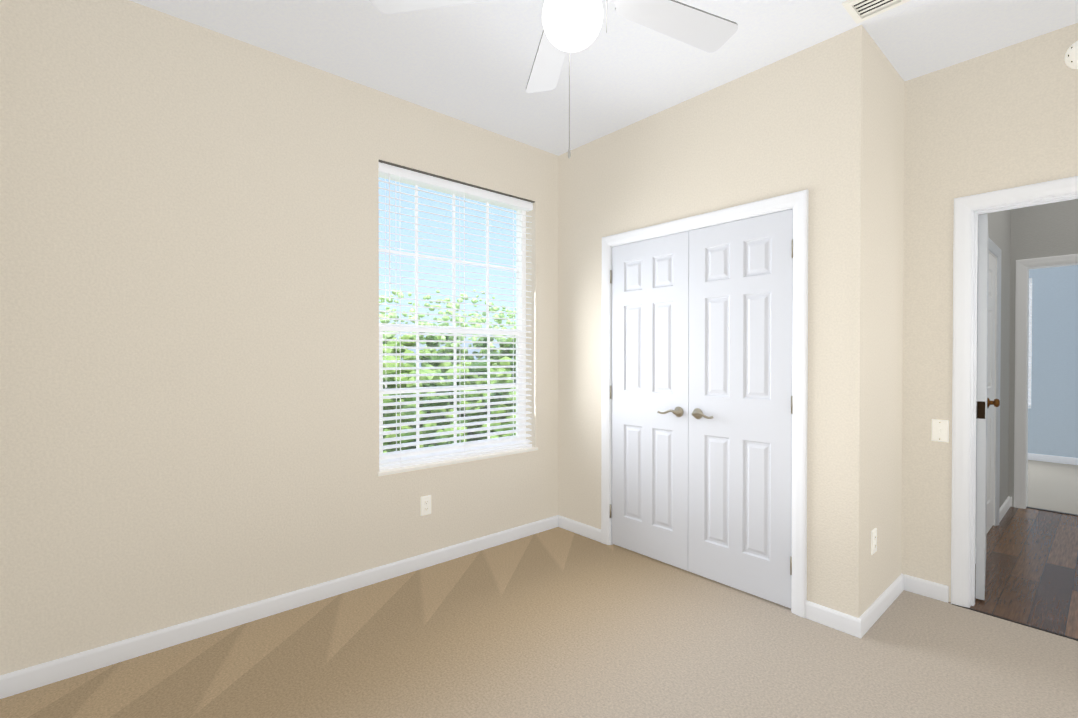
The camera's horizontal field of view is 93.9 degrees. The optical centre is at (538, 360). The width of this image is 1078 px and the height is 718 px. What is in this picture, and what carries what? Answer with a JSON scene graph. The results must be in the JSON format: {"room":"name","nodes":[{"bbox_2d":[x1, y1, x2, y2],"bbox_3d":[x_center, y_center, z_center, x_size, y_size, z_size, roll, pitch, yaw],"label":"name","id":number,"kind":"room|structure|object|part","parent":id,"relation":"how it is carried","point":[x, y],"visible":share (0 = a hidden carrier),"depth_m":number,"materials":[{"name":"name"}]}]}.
{"room":"empty bedroom","nodes":[
{"label":"empty bedroom","id":0,"kind":"room"},
{"bbox_2d":[0,0,557,674],"bbox_3d":[-0.775,-0.137,3.124,3.960,2.795,0.200,0,1,-41],"label":"wall","id":1,"kind":"structure","parent":0,"point":[188,320],"depth_m":2.31,"materials":[{"name":"paint"}]},
{"bbox_2d":[0,515,559,698],"bbox_3d":[-0.949,1.221,2.841,2.930,0.083,0.014,0,1,-41],"label":"baseboard","id":2,"kind":"structure","parent":1,"relation":"attached to","point":[34,677],"depth_m":2.39,"materials":[{"name":"white wood"}]},
{"bbox_2d":[421,495,430,515],"bbox_3d":[-0.688,0.886,3.071,0.072,0.116,0.009,0,1,-41],"label":"outlet","id":3,"kind":"object","parent":1,"relation":"attached to","point":[425,505],"visible":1,"depth_m":3.07,"materials":[{"name":"white plastic"}]},
{"bbox_2d":[379,175,525,465],"bbox_3d":[-0.561,-0.248,3.364,1.180,1.802,0.062,0,1,-41],"label":"window","id":4,"kind":"structure","parent":1,"relation":"in","point":[506,268],"depth_m":3.38,"materials":[{"name":"white plastic"}]},
{"bbox_2d":[379,160,534,469],"bbox_3d":[-0.497,-0.258,3.291,1.176,1.780,0.077,0,1,-41],"label":"window blind","id":5,"kind":"object","parent":4,"relation":"attached to","point":[398,172],"visible":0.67,"depth_m":3.23,"materials":[{"name":"white plastic"}]},
{"bbox_2d":[377,447,537,475],"bbox_3d":[-0.499,0.646,3.301,1.204,0.020,0.119,0,1,-41],"label":"window sill","id":6,"kind":"structure","parent":1,"relation":"attached to","point":[443,463],"depth_m":3.20,"materials":[{"name":"white wood"}]},
{"bbox_2d":[0,527,1077,717],"bbox_3d":[0.305,1.332,1.809,3.828,0.120,3.620,0,1,-41],"label":"floor","id":7,"kind":"structure","parent":0,"point":[557,622],"depth_m":2.14,"materials":[{"name":"beige carpet"}]},
{"bbox_2d":[130,0,1077,155],"bbox_3d":[2.392,-1.599,3.621,9.390,0.120,3.620,0,1,-41],"label":"ceiling","id":8,"kind":"structure","parent":0,"point":[471,63],"depth_m":2.44,"materials":[{"name":"paint"}]},
{"bbox_2d":[369,0,737,158],"bbox_3d":[0.139,-1.098,1.556,1.295,0.844,1.257,0,1,-41],"label":"ceiling fan","id":9,"kind":"object","parent":8,"relation":"hanging from","point":[696,27],"depth_m":1.72,"materials":[{"name":"white"}]},
{"bbox_3d":[0.105,-1.069,1.581,0.190,0.170,0.190,0,1,-41],"label":"ceiling fan globe","id":10,"kind":"part","parent":9,"relation":"part of"},
{"bbox_3d":[0.147,-0.931,1.629,0.159,0.508,0.034,0,1,45],"label":"ceiling fan chain","id":11,"kind":"part","parent":9,"relation":"part of","materials":[{"name":"silver metal"}]},
{"bbox_2d":[842,0,910,23],"bbox_3d":[1.486,-1.519,2.071,0.190,0.012,0.370,0,1,-41],"label":"ceiling vent","id":12,"kind":"object","parent":8,"relation":"in","point":[859,11],"visible":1,"depth_m":2.17,"materials":[{"name":"white metal"}]},
{"bbox_2d":[558,25,904,617],"bbox_3d":[1.077,-0.139,3.289,0.720,2.795,2.000,0,1,-41],"label":"wall","id":13,"kind":"structure","parent":0,"point":[822,122],"depth_m":2.55,"materials":[{"name":"paint"}]},
{"bbox_2d":[560,516,600,541],"bbox_3d":[0.298,1.215,3.631,0.014,0.083,0.415,0,1,-41],"label":"baseboard","id":14,"kind":"structure","parent":13,"relation":"attached to","point":[579,528],"depth_m":3.62,"materials":[{"name":"white wood"}]},
{"bbox_2d":[601,189,807,617],"bbox_3d":[0.906,0.211,2.995,0.170,2.100,1.330,0,1,-41],"label":"closet door","id":15,"kind":"structure","parent":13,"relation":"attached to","point":[611,352],"depth_m":2.85,"materials":[{"name":"white wood"}]},
{"bbox_2d":[871,528,876,554],"bbox_3d":[1.633,0.881,2.449,0.072,0.116,0.009,0,1,-41],"label":"outlet","id":16,"kind":"object","parent":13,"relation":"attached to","point":[873,541],"visible":0.98,"depth_m":2.44,"materials":[{"name":"white plastic"}]},
{"bbox_2d":[852,573,907,637],"bbox_3d":[1.737,1.224,2.540,0.734,0.083,0.014,0,1,-41],"label":"baseboard","id":17,"kind":"structure","parent":13,"relation":"attached to","point":[860,625],"depth_m":2.48,"materials":[{"name":"white wood"}]},
{"bbox_2d":[902,23,1077,602],"bbox_3d":[1.822,-0.137,3.079,0.120,2.795,3.300,0,1,-41],"label":"wall","id":18,"kind":"structure","parent":0,"point":[1003,118],"depth_m":2.64,"materials":[{"name":"paint"}]},
{"bbox_2d":[931,419,948,442],"bbox_3d":[2.110,0.371,2.651,0.018,0.116,0.072,0,1,-41],"label":"light switch","id":19,"kind":"object","parent":18,"relation":"attached to","point":[940,430],"visible":1,"depth_m":2.65,"materials":[{"name":"white plastic"}]},
{"bbox_2d":[975,214,999,599],"bbox_3d":[2.587,0.244,2.897,0.102,2.012,0.785,0,1,42],"label":"hall door","id":20,"kind":"structure","parent":18,"relation":"in","point":[984,401],"depth_m":2.63,"materials":[{"name":"white wood"}]},
{"bbox_2d":[951,176,1077,607],"bbox_3d":[2.505,0.217,2.309,0.162,2.100,0.928,0,1,-41],"label":"door frame","id":21,"kind":"structure","parent":18,"relation":"attached to","point":[964,206],"depth_m":2.58,"materials":[{"name":"white wood"}]},
{"bbox_2d":[952,604,1077,640],"bbox_3d":[2.448,1.266,2.269,0.014,0.003,0.918,0,1,-41],"label":"trim","id":22,"kind":"structure","parent":18,"relation":"attached to","point":[1018,623],"depth_m":2.42,"materials":[{"name":"wood"}]},
{"bbox_2d":[1064,41,1077,68],"bbox_3d":[2.442,-1.379,2.245,0.036,0.136,0.136,0,1,-41],"label":"smoke detector","id":23,"kind":"object","parent":18,"relation":"attached to","point":[1071,58],"visible":1,"depth_m":2.27,"materials":[{"name":"white plastic"}]},
{"bbox_2d":[979,209,1010,508],"bbox_3d":[3.085,-0.141,3.558,2.410,2.795,0.120,0,1,-41],"label":"wall","id":24,"kind":"structure","parent":0,"point":[999,228],"depth_m":4.10,"materials":[{"name":"paint"}]},
{"bbox_2d":[975,238,1000,545],"bbox_3d":[3.111,0.206,3.570,0.980,2.100,0.139,0,1,-41],"label":"door frame","id":25,"kind":"structure","parent":24,"relation":"attached to","point":[994,249],"depth_m":3.81,"materials":[{"name":"white wood"}]},
{"bbox_2d":[986,253,995,533],"bbox_3d":[3.148,0.239,3.528,0.828,2.012,0.095,0,1,-41],"label":"hall door","id":26,"kind":"structure","parent":24,"relation":"in","point":[991,382],"depth_m":3.71,"materials":[{"name":"white wood"}]},
{"bbox_2d":[999,496,1011,522],"bbox_3d":[3.783,1.211,4.088,0.678,0.083,0.023,0,1,-41],"label":"baseboard","id":27,"kind":"structure","parent":24,"relation":"attached to","point":[1005,506],"depth_m":4.00,"materials":[{"name":"white wood"}]},
{"bbox_2d":[948,507,1077,638],"bbox_3d":[2.718,1.313,3.933,2.602,0.120,3.620,0,1,-41],"label":"floor","id":28,"kind":"structure","parent":0,"point":[1031,577],"depth_m":3.02,"materials":[{"name":"laminate"}]},
{"bbox_2d":[1008,199,1077,506],"bbox_3d":[4.403,-0.144,3.975,0.120,2.795,1.235,0,1,-41],"label":"wall","id":29,"kind":"structure","parent":0,"point":[1045,230],"depth_m":4.20,"materials":[{"name":"paint"}]},
{"bbox_2d":[1014,254,1077,508],"bbox_3d":[4.402,0.203,3.983,0.162,2.100,0.915,0,1,-41],"label":"door frame","id":30,"kind":"structure","parent":29,"relation":"attached to","point":[1022,265],"depth_m":4.24,"materials":[{"name":"white wood"}]},
{"bbox_2d":[1026,507,1077,515],"bbox_3d":[4.400,1.251,3.991,0.040,0.004,0.769,0,1,-41],"label":"trim","id":31,"kind":"structure","parent":29,"relation":"attached to","point":[1052,511],"depth_m":4.15,"materials":[{"name":"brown wood"}]},
{"bbox_2d":[1027,460,1077,514],"bbox_3d":[4.806,1.298,5.771,2.960,0.120,3.620,0,1,-41],"label":"floor","id":32,"kind":"structure","parent":0,"point":[1052,486],"depth_m":4.96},
{"bbox_2d":[1028,453,1077,464],"bbox_3d":[5.788,1.189,6.581,0.014,0.083,3.292,0,1,-41],"label":"baseboard","id":33,"kind":"structure","parent":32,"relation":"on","point":[1054,459],"depth_m":6.08,"materials":[{"name":"white wood"}]},
{"bbox_2d":[1028,265,1077,457],"bbox_3d":[3.768,-0.152,4.791,0.004,2.795,3.300,0,1,-41],"label":"wall","id":34,"kind":"structure","parent":0,"point":[1053,419],"depth_m":4.18,"materials":[{"name":"blue paint"}]},
{"bbox_2d":[1028,283,1031,407],"bbox_3d":[5.856,-0.216,6.622,0.160,1.618,0.910,0,1,-41],"label":"window","id":35,"kind":"structure","parent":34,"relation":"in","point":[1030,340],"depth_m":6.31,"materials":[{"name":"white plastic"}]},
{"bbox_2d":[1028,278,1031,406],"bbox_3d":[5.834,-0.226,6.602,0.056,1.594,0.902,0,1,-41],"label":"blind","id":36,"kind":"object","parent":35,"relation":"attached to","point":[1030,280],"visible":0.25,"depth_m":6.27,"materials":[{"name":"white"}]},
{"label":"outside","id":37,"kind":"structure","parent":0,"visible":0},
{"bbox_3d":[-1.656,4.460,8.917,110.000,0.100,110.000,0,1,-41],"label":"ground","id":38,"kind":"structure","parent":37,"visible":0},
{"bbox_2d":[379,289,515,452],"bbox_3d":[3.870,0.998,11.608,15.685,6.809,18.694,0,1,-41],"label":"trees","id":39,"kind":"object","parent":38,"relation":"on","point":[432,344],"depth_m":10.49,"materials":[{"name":"green plant"}]}
]}

